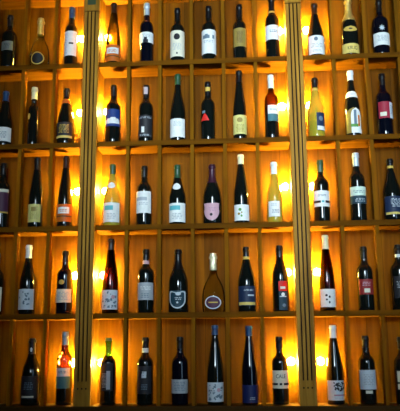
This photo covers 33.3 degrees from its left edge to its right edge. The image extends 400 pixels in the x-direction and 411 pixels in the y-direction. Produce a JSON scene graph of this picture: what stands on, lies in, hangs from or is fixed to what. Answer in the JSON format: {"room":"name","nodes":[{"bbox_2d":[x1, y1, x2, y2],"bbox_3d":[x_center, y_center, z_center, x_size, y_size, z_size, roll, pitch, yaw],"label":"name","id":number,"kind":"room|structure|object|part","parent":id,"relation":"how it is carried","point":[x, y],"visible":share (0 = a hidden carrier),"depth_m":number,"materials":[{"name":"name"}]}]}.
{"room":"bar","nodes":[
{"label":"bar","id":0,"kind":"room"},
{"bbox_3d":[-0.014,1.528,2.914,2.998,1.184,0.146,-1,-12,4],"label":"wall","id":1,"kind":"structure","parent":0,"visible":0},
{"bbox_2d":[0,402,399,410],"bbox_3d":[-0.021,0.922,3.021,2.998,0.045,0.176,-1,-12,4],"label":"board","id":2,"kind":"object","parent":1,"relation":"on","point":[393,406],"visible":0.83,"depth_m":2.95,"materials":[{"name":"brown wood"}]},
{"bbox_2d":[20,338,40,405],"bbox_3d":[-0.784,0.770,3.107,0.085,0.300,0.087,-1,-12,4],"label":"wine bottle","id":3,"kind":"object","parent":2,"relation":"on","point":[31,374],"visible":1,"depth_m":3.07,"materials":[{"name":"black glass"}]},
{"bbox_2d":[0,0,83,405],"bbox_3d":[-1.037,-0.202,3.332,0.978,2.300,0.154,-1,-12,4],"label":"shelving unit","id":4,"kind":"object","parent":2,"relation":"on","point":[48,241],"visible":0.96,"depth_m":3.31,"materials":[{"name":"brown wood"}]},
{"bbox_2d":[0,253,3,313],"bbox_3d":[-0.978,0.374,3.202,0.074,0.297,0.075,-1,-12,4],"label":"wine bottle","id":5,"kind":"object","parent":4,"relation":"on","point":[1,272],"visible":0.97,"depth_m":3.19,"materials":[{"name":"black glass"}]},
{"bbox_2d":[0,163,9,226],"bbox_3d":[-0.972,-0.045,3.287,0.076,0.334,0.078,-1,-12,4],"label":"wine bottle","id":6,"kind":"object","parent":4,"relation":"on","point":[4,186],"visible":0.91,"depth_m":3.26,"materials":[{"name":"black glass"}]},
{"bbox_2d":[0,91,11,144],"bbox_3d":[-0.982,-0.430,3.367,0.076,0.300,0.077,-1,-12,4],"label":"wine bottle","id":7,"kind":"object","parent":4,"relation":"on","point":[5,113],"visible":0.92,"depth_m":3.34,"materials":[{"name":"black glass"}]},
{"bbox_2d":[0,15,16,65],"bbox_3d":[-0.984,-0.836,3.451,0.077,0.308,0.078,-1,-12,4],"label":"wine bottle","id":8,"kind":"object","parent":4,"relation":"on","point":[9,37],"visible":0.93,"depth_m":3.42,"materials":[{"name":"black glass"}]},
{"bbox_2d":[18,245,35,313],"bbox_3d":[-0.823,0.354,3.195,0.076,0.332,0.077,-1,-12,4],"label":"wine bottle","id":9,"kind":"object","parent":4,"relation":"on","point":[27,286],"visible":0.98,"depth_m":3.16,"materials":[{"name":"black glass"}]},
{"bbox_2d":[27,87,38,143],"bbox_3d":[-0.835,-0.442,3.360,0.054,0.316,0.054,-1,-12,4],"label":"wine bottle","id":10,"kind":"object","parent":4,"relation":"on","point":[33,112],"visible":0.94,"depth_m":3.34,"materials":[{"name":"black glass"}]},
{"bbox_2d":[28,157,42,226],"bbox_3d":[-0.802,-0.062,3.279,0.070,0.360,0.072,-1,-12,4],"label":"wine bottle","id":11,"kind":"object","parent":4,"relation":"on","point":[35,207],"visible":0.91,"depth_m":3.25,"materials":[{"name":"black glass"}]},
{"bbox_3d":[-1.031,0.533,3.174,0.938,0.025,0.142,-1,-12,4],"label":"shelf","id":12,"kind":"part","parent":4,"relation":"part of","materials":[{"name":"brown wood"}]},
{"bbox_2d":[29,18,48,64],"bbox_3d":[-0.822,-0.828,3.438,0.097,0.285,0.099,-1,-12,4],"label":"champagne bottle","id":13,"kind":"object","parent":4,"relation":"on","point":[37,57],"visible":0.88,"depth_m":3.44,"materials":[{"name":"clear glass"}]},
{"bbox_3d":[-0.822,-0.828,3.439,0.097,0.284,0.097,-1,-12,4],"label":"glass","id":14,"kind":"part","parent":13,"relation":"part of","materials":[{"name":"clear glass"}]},
{"bbox_3d":[-1.034,0.132,3.257,0.938,0.025,0.142,-1,-12,4],"label":"shelf","id":15,"kind":"part","parent":4,"relation":"part of","materials":[{"name":"brown wood"}]},
{"bbox_3d":[-1.038,-0.270,3.340,0.938,0.025,0.142,-1,-12,4],"label":"shelf","id":16,"kind":"part","parent":4,"relation":"part of","materials":[{"name":"brown wood"}]},
{"bbox_3d":[-1.041,-0.671,3.422,0.938,0.025,0.142,-1,-12,4],"label":"shelf","id":17,"kind":"part","parent":4,"relation":"part of","materials":[{"name":"brown wood"}]},
{"bbox_3d":[-1.044,-1.073,3.505,0.938,0.025,0.142,-1,-12,4],"label":"shelf","id":18,"kind":"part","parent":4,"relation":"part of","materials":[{"name":"brown wood"}]},
{"bbox_2d":[56,250,72,313],"bbox_3d":[-0.643,0.365,3.181,0.075,0.301,0.077,-1,-12,4],"label":"wine bottle","id":19,"kind":"object","parent":4,"relation":"on","point":[64,290],"visible":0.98,"depth_m":3.15,"materials":[{"name":"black glass"}]},
{"bbox_2d":[57,156,71,225],"bbox_3d":[-0.659,-0.065,3.270,0.073,0.360,0.072,-1,-12,4],"label":"wine bottle","id":20,"kind":"object","parent":4,"relation":"on","point":[64,207],"visible":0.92,"depth_m":3.24,"materials":[{"name":"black glass"}]},
{"bbox_2d":[56,88,73,142],"bbox_3d":[-0.671,-0.440,3.348,0.084,0.305,0.086,-1,-12,4],"label":"wine bottle","id":21,"kind":"object","parent":4,"relation":"on","point":[65,121],"visible":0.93,"depth_m":3.31,"materials":[{"name":"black glass"}]},
{"bbox_2d":[64,7,77,63],"bbox_3d":[-0.661,-0.858,3.433,0.065,0.340,0.067,-1,-12,4],"label":"wine bottle","id":22,"kind":"object","parent":4,"relation":"on","point":[71,31],"visible":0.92,"depth_m":3.40,"materials":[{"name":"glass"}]},
{"bbox_2d":[55,332,72,404],"bbox_3d":[-0.628,0.753,3.100,0.073,0.329,0.075,-1,-12,4],"label":"wine bottle","id":23,"kind":"object","parent":2,"relation":"on","point":[63,396],"visible":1,"depth_m":3.07,"materials":[{"name":"amber glass"},{"name":"paper"}]},
{"bbox_2d":[73,0,99,406],"bbox_3d":[-0.537,-0.231,3.215,0.080,2.300,0.020,-1,-12,4],"label":"post","id":24,"kind":"object","parent":2,"relation":"on","point":[82,350],"visible":1,"depth_m":3.16,"materials":[{"name":"brown wood"}]},
{"bbox_2d":[100,338,115,404],"bbox_3d":[-0.424,0.763,3.084,0.072,0.299,0.074,-1,-12,4],"label":"wine bottle","id":25,"kind":"object","parent":2,"relation":"on","point":[108,363],"visible":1,"depth_m":3.05,"materials":[{"name":"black glass"}]},
{"bbox_2d":[137,337,152,404],"bbox_3d":[-0.252,0.759,3.073,0.074,0.300,0.076,-1,-12,4],"label":"wine bottle","id":26,"kind":"object","parent":2,"relation":"on","point":[145,362],"visible":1,"depth_m":3.04,"materials":[{"name":"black glass"}]},
{"bbox_2d":[172,337,187,404],"bbox_3d":[-0.092,0.755,3.063,0.076,0.301,0.077,-1,-12,4],"label":"wine bottle","id":27,"kind":"object","parent":2,"relation":"on","point":[179,362],"visible":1,"depth_m":3.03,"materials":[{"name":"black glass"}]},
{"bbox_2d":[91,0,298,405],"bbox_3d":[-0.031,-0.224,3.268,0.970,2.300,0.154,-1,-12,4],"label":"shelving unit","id":28,"kind":"object","parent":2,"relation":"on","point":[196,239],"visible":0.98,"depth_m":3.25,"materials":[{"name":"brown wood"}]},
{"bbox_3d":[-0.505,-0.215,3.292,0.020,2.300,0.142,-1,-12,4],"label":"panel","id":29,"kind":"part","parent":28,"relation":"part of","materials":[{"name":"brown wood"}]},
{"bbox_2d":[98,272,103,278],"bbox_3d":[-0.468,0.336,3.221,0.040,0.034,0.034,-1,-12,4],"label":"lamp","id":30,"kind":"object","parent":28,"relation":"attached to","point":[99,273],"visible":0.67,"depth_m":3.21,"materials":[{"name":"beige"}]},
{"bbox_2d":[100,188,105,193],"bbox_3d":[-0.471,-0.072,3.305,0.040,0.034,0.034,-1,-12,4],"label":"lamp","id":31,"kind":"object","parent":28,"relation":"attached to","point":[103,190],"visible":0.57,"depth_m":3.29,"materials":[{"name":"beige"}]},
{"bbox_2d":[102,238,118,312],"bbox_3d":[-0.424,0.334,3.173,0.077,0.355,0.079,-1,-12,4],"label":"wine bottle","id":32,"kind":"object","parent":28,"relation":"on","point":[110,284],"visible":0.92,"depth_m":3.14,"materials":[{"name":"red glass"}]},
{"bbox_2d":[103,164,120,224],"bbox_3d":[-0.426,-0.047,3.251,0.081,0.314,0.084,-1,-12,4],"label":"wine bottle","id":33,"kind":"object","parent":28,"relation":"on","point":[112,200],"visible":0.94,"depth_m":3.21,"materials":[{"name":"yellow glass"}]},
{"bbox_2d":[105,3,119,61],"bbox_3d":[-0.443,-0.869,3.421,0.076,0.353,0.076,-1,-12,4],"label":"wine bottle","id":34,"kind":"object","parent":28,"relation":"on","point":[113,34],"visible":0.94,"depth_m":3.39,"materials":[{"name":"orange glass"}]},
{"bbox_2d":[105,85,120,141],"bbox_3d":[-0.433,-0.450,3.334,0.076,0.315,0.078,-1,-12,4],"label":"wine bottle","id":35,"kind":"object","parent":28,"relation":"on","point":[113,109],"visible":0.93,"depth_m":3.30,"materials":[{"name":"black glass"}]},
{"bbox_2d":[136,165,151,224],"bbox_3d":[-0.271,-0.045,3.240,0.073,0.302,0.075,-1,-12,4],"label":"wine bottle","id":36,"kind":"object","parent":28,"relation":"on","point":[144,190],"visible":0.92,"depth_m":3.21,"materials":[{"name":"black glass"}]},
{"bbox_2d":[137,249,153,312],"bbox_3d":[-0.256,0.356,3.156,0.076,0.302,0.078,-1,-12,4],"label":"wine bottle","id":37,"kind":"object","parent":28,"relation":"on","point":[145,304],"visible":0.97,"depth_m":3.12,"materials":[{"name":"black glass"}]},
{"bbox_2d":[138,85,152,140],"bbox_3d":[-0.269,-0.450,3.323,0.073,0.309,0.075,-1,-12,4],"label":"wine bottle","id":38,"kind":"object","parent":28,"relation":"on","point":[145,120],"visible":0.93,"depth_m":3.29,"materials":[{"name":"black glass"}]},
{"bbox_2d":[139,3,152,60],"bbox_3d":[-0.272,-0.870,3.409,0.071,0.345,0.072,-1,-12,4],"label":"wine bottle","id":39,"kind":"object","parent":28,"relation":"on","point":[146,27],"visible":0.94,"depth_m":3.38,"materials":[{"name":"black glass"}]},
{"bbox_3d":[-0.039,-1.095,3.442,0.930,0.025,0.142,-1,-12,4],"label":"shelf","id":40,"kind":"part","parent":28,"relation":"part of","materials":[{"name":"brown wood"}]},
{"bbox_2d":[169,165,185,223],"bbox_3d":[-0.109,-0.048,3.229,0.080,0.301,0.082,-1,-12,4],"label":"wine bottle","id":41,"kind":"object","parent":28,"relation":"on","point":[177,199],"visible":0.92,"depth_m":3.19,"materials":[{"name":"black glass"}]},
{"bbox_2d":[170,74,184,139],"bbox_3d":[-0.110,-0.479,3.318,0.075,0.360,0.076,-1,-12,4],"label":"wine bottle","id":42,"kind":"object","parent":28,"relation":"on","point":[177,112],"visible":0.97,"depth_m":3.28,"materials":[{"name":"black glass"}]},
{"bbox_2d":[170,8,184,59],"bbox_3d":[-0.114,-0.856,3.396,0.073,0.310,0.074,-1,-12,4],"label":"wine bottle","id":43,"kind":"object","parent":28,"relation":"on","point":[177,34],"visible":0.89,"depth_m":3.36,"materials":[{"name":"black glass"}]},
{"bbox_2d":[168,249,187,311],"bbox_3d":[-0.102,0.355,3.146,0.092,0.298,0.095,-1,-12,4],"label":"champagne bottle","id":44,"kind":"object","parent":28,"relation":"on","point":[178,282],"visible":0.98,"depth_m":3.10,"materials":[{"name":"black glass"}]},
{"bbox_3d":[-0.102,0.355,3.147,0.092,0.297,0.092,-1,-12,4],"label":"glass","id":45,"kind":"part","parent":44,"relation":"part of","materials":[{"name":"black glass"}]},
{"bbox_3d":[-0.035,-0.693,3.359,0.930,0.025,0.142,-1,-12,4],"label":"shelf","id":46,"kind":"part","parent":28,"relation":"part of","materials":[{"name":"brown wood"}]},
{"bbox_3d":[-0.032,-0.291,3.276,0.930,0.025,0.142,-1,-12,4],"label":"shelf","id":47,"kind":"part","parent":28,"relation":"part of","materials":[{"name":"brown wood"}]},
{"bbox_3d":[-0.028,0.110,3.193,0.930,0.025,0.142,-1,-12,4],"label":"shelf","id":48,"kind":"part","parent":28,"relation":"part of","materials":[{"name":"brown wood"}]},
{"bbox_3d":[-0.025,0.512,3.111,0.930,0.025,0.142,-1,-12,4],"label":"shelf","id":49,"kind":"part","parent":28,"relation":"part of","materials":[{"name":"brown wood"}]},
{"bbox_2d":[201,81,214,138],"bbox_3d":[0.039,-0.460,3.304,0.070,0.315,0.071,-1,-12,4],"label":"wine bottle","id":50,"kind":"object","parent":28,"relation":"on","point":[207,105],"visible":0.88,"depth_m":3.27,"materials":[{"name":"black glass"}]},
{"bbox_2d":[202,6,215,58],"bbox_3d":[0.045,-0.861,3.386,0.072,0.314,0.074,-1,-12,4],"label":"wine bottle","id":51,"kind":"object","parent":28,"relation":"on","point":[208,28],"visible":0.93,"depth_m":3.35,"materials":[{"name":"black glass"}]},
{"bbox_2d":[203,164,221,222],"bbox_3d":[0.059,-0.051,3.219,0.089,0.299,0.091,-1,-12,4],"label":"champagne bottle","id":52,"kind":"object","parent":28,"relation":"on","point":[212,199],"visible":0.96,"depth_m":3.18,"materials":[{"name":"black glass"}]},
{"bbox_3d":[0.059,-0.051,3.220,0.089,0.299,0.089,-1,-12,4],"label":"glass","id":53,"kind":"part","parent":52,"relation":"part of","materials":[{"name":"black glass"}]},
{"bbox_2d":[202,253,224,311],"bbox_3d":[0.063,0.362,3.134,0.105,0.277,0.107,-1,-12,4],"label":"champagne bottle","id":54,"kind":"object","parent":28,"relation":"on","point":[212,302],"visible":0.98,"depth_m":3.13,"materials":[{"name":"clear glass"}]},
{"bbox_3d":[0.063,0.362,3.135,0.105,0.276,0.105,-1,-12,4],"label":"glass","id":55,"kind":"part","parent":54,"relation":"part of","materials":[{"name":"clear glass"}]},
{"bbox_2d":[233,70,246,137],"bbox_3d":[0.195,-0.489,3.300,0.067,0.368,0.069,-1,-12,4],"label":"wine bottle","id":56,"kind":"object","parent":28,"relation":"on","point":[239,108],"visible":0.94,"depth_m":3.27,"materials":[{"name":"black glass"}]},
{"bbox_2d":[233,4,246,57],"bbox_3d":[0.200,-0.865,3.377,0.068,0.316,0.070,-1,-12,4],"label":"wine bottle","id":57,"kind":"object","parent":28,"relation":"on","point":[239,27],"visible":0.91,"depth_m":3.35,"materials":[{"name":"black glass"}]},
{"bbox_2d":[234,154,249,222],"bbox_3d":[0.198,-0.077,3.214,0.072,0.346,0.075,-1,-12,4],"label":"wine bottle","id":58,"kind":"object","parent":28,"relation":"on","point":[241,194],"visible":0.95,"depth_m":3.18,"materials":[{"name":"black glass"}]},
{"bbox_2d":[238,247,255,311],"bbox_3d":[0.218,0.345,3.126,0.084,0.304,0.086,-1,-12,4],"label":"wine bottle","id":59,"kind":"object","parent":28,"relation":"on","point":[246,282],"visible":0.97,"depth_m":3.09,"materials":[{"name":"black glass"}]},
{"bbox_2d":[264,75,278,136],"bbox_3d":[0.352,-0.479,3.287,0.070,0.340,0.071,-1,-12,4],"label":"wine bottle","id":60,"kind":"object","parent":28,"relation":"on","point":[271,108],"visible":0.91,"depth_m":3.25,"materials":[{"name":"orange glass"}]},
{"bbox_2d":[265,0,279,56],"bbox_3d":[0.364,-0.888,3.370,0.072,0.356,0.072,-1,-12,4],"label":"wine bottle","id":61,"kind":"object","parent":28,"relation":"on","point":[272,34],"visible":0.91,"depth_m":3.34,"materials":[{"name":"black glass"}]},
{"bbox_2d":[267,162,282,221],"bbox_3d":[0.356,-0.060,3.201,0.071,0.304,0.074,-1,-12,4],"label":"wine bottle","id":62,"kind":"object","parent":28,"relation":"on","point":[274,194],"visible":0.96,"depth_m":3.17,"materials":[{"name":"yellow glass"}]},
{"bbox_2d":[272,245,289,310],"bbox_3d":[0.374,0.340,3.117,0.076,0.308,0.079,-1,-12,4],"label":"wine bottle","id":63,"kind":"object","parent":28,"relation":"on","point":[280,279],"visible":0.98,"depth_m":3.08,"materials":[{"name":"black glass"}]},
{"bbox_2d":[279,103,286,109],"bbox_3d":[0.413,-0.493,3.332,0.040,0.034,0.034,-1,-12,4],"label":"lamp","id":64,"kind":"object","parent":28,"relation":"attached to","point":[282,106],"visible":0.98,"depth_m":3.32,"materials":[{"name":"beige"}]},
{"bbox_2d":[282,183,289,189],"bbox_3d":[0.417,-0.091,3.249,0.040,0.034,0.034,-1,-12,4],"label":"lamp","id":65,"kind":"object","parent":28,"relation":"attached to","point":[285,186],"visible":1,"depth_m":3.24,"materials":[{"name":"beige"}]},
{"bbox_2d":[287,269,292,275],"bbox_3d":[0.420,0.316,3.165,0.040,0.034,0.034,-1,-12,4],"label":"lamp","id":66,"kind":"object","parent":28,"relation":"attached to","point":[290,272],"visible":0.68,"depth_m":3.15,"materials":[{"name":"beige"}]},
{"bbox_3d":[0.443,-0.235,3.233,0.020,2.300,0.142,-1,-12,4],"label":"panel","id":67,"kind":"part","parent":28,"relation":"part of","materials":[{"name":"brown wood"}]},
{"bbox_2d":[288,358,296,364],"bbox_3d":[0.423,0.718,3.082,0.040,0.034,0.034,-1,-12,4],"label":"lamp","id":68,"kind":"object","parent":28,"relation":"attached to","point":[291,361],"visible":0.98,"depth_m":3.07,"materials":[{"name":"beige"}]},
{"bbox_3d":[0.420,0.718,3.082,0.033,0.034,0.034,-1,-12,4],"label":"bulb","id":69,"kind":"part","parent":68,"relation":"part of","materials":[{"name":"beige glass"}]},
{"bbox_2d":[207,325,223,404],"bbox_3d":[0.070,0.726,3.058,0.075,0.352,0.077,-1,-12,4],"label":"wine bottle","id":70,"kind":"object","parent":2,"relation":"on","point":[215,373],"visible":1,"depth_m":3.02,"materials":[{"name":"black glass"}]},
{"bbox_2d":[242,326,258,404],"bbox_3d":[0.226,0.725,3.048,0.073,0.348,0.074,-1,-12,4],"label":"wine bottle","id":71,"kind":"object","parent":2,"relation":"on","point":[249,365],"visible":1,"depth_m":3.01,"materials":[{"name":"blue glass"}]},
{"bbox_2d":[272,337,288,404],"bbox_3d":[0.363,0.746,3.034,0.072,0.298,0.075,-1,-12,4],"label":"wine bottle","id":72,"kind":"object","parent":2,"relation":"on","point":[280,383],"visible":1,"depth_m":3.00,"materials":[{"name":"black glass"}]},
{"bbox_2d":[284,0,317,405],"bbox_3d":[0.465,-0.252,3.152,0.080,2.300,0.020,-1,-12,4],"label":"post","id":73,"kind":"object","parent":2,"relation":"on","point":[307,376],"visible":1,"depth_m":3.09,"materials":[{"name":"brown wood"}]},
{"bbox_2d":[326,325,344,404],"bbox_3d":[0.607,0.717,3.024,0.076,0.347,0.078,-1,-12,4],"label":"wine bottle","id":74,"kind":"object","parent":2,"relation":"on","point":[334,376],"visible":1,"depth_m":2.99,"materials":[{"name":"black glass"}]},
{"bbox_2d":[301,0,399,404],"bbox_3d":[0.976,-0.246,3.205,0.979,2.300,0.154,-1,-12,4],"label":"shelving unit","id":75,"kind":"object","parent":2,"relation":"on","point":[346,236],"visible":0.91,"depth_m":3.21,"materials":[{"name":"brown wood"}]},
{"bbox_2d":[302,27,307,33],"bbox_3d":[0.530,-0.891,3.405,0.052,0.034,0.034,-1,-12,4],"label":"lamp","id":76,"kind":"object","parent":75,"relation":"attached to","point":[305,29],"visible":0.53,"depth_m":3.39,"materials":[{"name":"beige"}]},
{"bbox_2d":[307,3,324,54],"bbox_3d":[0.578,-0.868,3.351,0.082,0.305,0.084,-1,-12,4],"label":"wine bottle","id":77,"kind":"object","parent":75,"relation":"on","point":[315,35],"visible":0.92,"depth_m":3.31,"materials":[{"name":"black glass"}]},
{"bbox_2d":[312,268,319,275],"bbox_3d":[0.541,0.314,3.157,0.052,0.034,0.034,-1,-12,4],"label":"lamp","id":78,"kind":"object","parent":75,"relation":"attached to","point":[316,271],"visible":0.7,"depth_m":3.15,"materials":[{"name":"beige"}]},
{"bbox_2d":[308,77,324,135],"bbox_3d":[0.566,-0.472,3.272,0.080,0.317,0.082,-1,-12,4],"label":"wine bottle","id":79,"kind":"object","parent":75,"relation":"on","point":[316,120],"visible":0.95,"depth_m":3.23,"materials":[{"name":"yellow glass"}]},
{"bbox_2d":[316,357,323,364],"bbox_3d":[0.544,0.715,3.075,0.052,0.034,0.034,-1,-12,4],"label":"lamp","id":80,"kind":"object","parent":75,"relation":"attached to","point":[320,361],"visible":0.73,"depth_m":3.06,"materials":[{"name":"beige"}]},
{"bbox_2d":[313,160,330,220],"bbox_3d":[0.577,-0.066,3.186,0.075,0.308,0.078,-1,-12,4],"label":"wine bottle","id":81,"kind":"object","parent":75,"relation":"on","point":[321,198],"visible":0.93,"depth_m":3.15,"materials":[{"name":"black glass"}]},
{"bbox_2d":[319,235,335,310],"bbox_3d":[0.588,0.313,3.108,0.071,0.353,0.075,-1,-12,4],"label":"wine bottle","id":82,"kind":"object","parent":75,"relation":"on","point":[326,274],"visible":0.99,"depth_m":3.08,"materials":[{"name":"red glass"}]},
{"bbox_2d":[341,0,359,53],"bbox_3d":[0.745,-0.880,3.343,0.086,0.322,0.088,-1,-12,4],"label":"champagne bottle","id":83,"kind":"object","parent":75,"relation":"on","point":[349,30],"visible":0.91,"depth_m":3.30,"materials":[{"name":"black glass"}]},
{"bbox_3d":[0.745,-0.880,3.344,0.086,0.321,0.086,-1,-12,4],"label":"glass","id":84,"kind":"part","parent":83,"relation":"part of","materials":[{"name":"black glass"}]},
{"bbox_3d":[0.971,-0.715,3.295,0.939,0.025,0.142,-1,-12,4],"label":"shelf","id":85,"kind":"part","parent":75,"relation":"part of","materials":[{"name":"brown wood"}]},
{"bbox_2d":[344,70,361,134],"bbox_3d":[0.741,-0.491,3.263,0.075,0.348,0.078,-1,-12,4],"label":"wine bottle","id":86,"kind":"object","parent":75,"relation":"on","point":[351,106],"visible":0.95,"depth_m":3.23,"materials":[{"name":"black glass"}]},
{"bbox_3d":[0.975,-0.313,3.213,0.939,0.025,0.142,-1,-12,4],"label":"shelf","id":87,"kind":"part","parent":75,"relation":"part of","materials":[{"name":"brown wood"}]},
{"bbox_3d":[0.978,0.088,3.130,0.939,0.025,0.142,-1,-12,4],"label":"shelf","id":88,"kind":"part","parent":75,"relation":"part of","materials":[{"name":"brown wood"}]},
{"bbox_3d":[0.982,0.490,3.047,0.939,0.025,0.142,-1,-12,4],"label":"shelf","id":89,"kind":"part","parent":75,"relation":"part of","materials":[{"name":"brown wood"}]},
{"bbox_2d":[349,153,366,219],"bbox_3d":[0.747,-0.085,3.179,0.075,0.339,0.077,-1,-12,4],"label":"wine bottle","id":90,"kind":"object","parent":75,"relation":"on","point":[357,190],"visible":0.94,"depth_m":3.15,"materials":[{"name":"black glass"}]},
{"bbox_2d":[356,246,374,309],"bbox_3d":[0.762,0.337,3.091,0.073,0.295,0.075,-1,-12,4],"label":"wine bottle","id":91,"kind":"object","parent":75,"relation":"on","point":[365,288],"visible":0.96,"depth_m":3.06,"materials":[{"name":"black glass"}]},
{"bbox_2d":[372,0,389,52],"bbox_3d":[0.898,-0.877,3.332,0.081,0.310,0.082,-1,-12,4],"label":"wine bottle","id":92,"kind":"object","parent":75,"relation":"on","point":[380,28],"visible":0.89,"depth_m":3.30,"materials":[{"name":"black glass"}]},
{"bbox_2d":[375,73,393,133],"bbox_3d":[0.893,-0.484,3.252,0.078,0.327,0.078,-1,-12,4],"label":"wine bottle","id":93,"kind":"object","parent":75,"relation":"on","point":[383,103],"visible":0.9,"depth_m":3.22,"materials":[{"name":"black glass"}]},
{"bbox_2d":[383,159,399,219],"bbox_3d":[0.907,-0.072,3.166,0.086,0.305,0.088,-1,-12,4],"label":"wine bottle","id":94,"kind":"object","parent":75,"relation":"on","point":[391,189],"visible":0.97,"depth_m":3.13,"materials":[{"name":"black glass"}]},
{"bbox_2d":[390,244,399,309],"bbox_3d":[0.920,0.331,3.082,0.081,0.302,0.083,-1,-12,4],"label":"wine bottle","id":95,"kind":"object","parent":75,"relation":"on","point":[395,268],"visible":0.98,"depth_m":3.06,"materials":[{"name":"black glass"}]},
{"bbox_2d":[358,336,376,404],"bbox_3d":[0.750,0.738,3.010,0.073,0.298,0.075,-1,-12,4],"label":"wine bottle","id":96,"kind":"object","parent":2,"relation":"on","point":[366,363],"visible":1,"depth_m":2.98,"materials":[{"name":"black glass"}]},
{"bbox_2d":[394,337,399,403],"bbox_3d":[0.908,0.738,2.999,0.073,0.292,0.074,-1,-12,4],"label":"wine bottle","id":97,"kind":"object","parent":2,"relation":"on","point":[397,359],"visible":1,"depth_m":2.98,"materials":[{"name":"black glass"}]}
]}

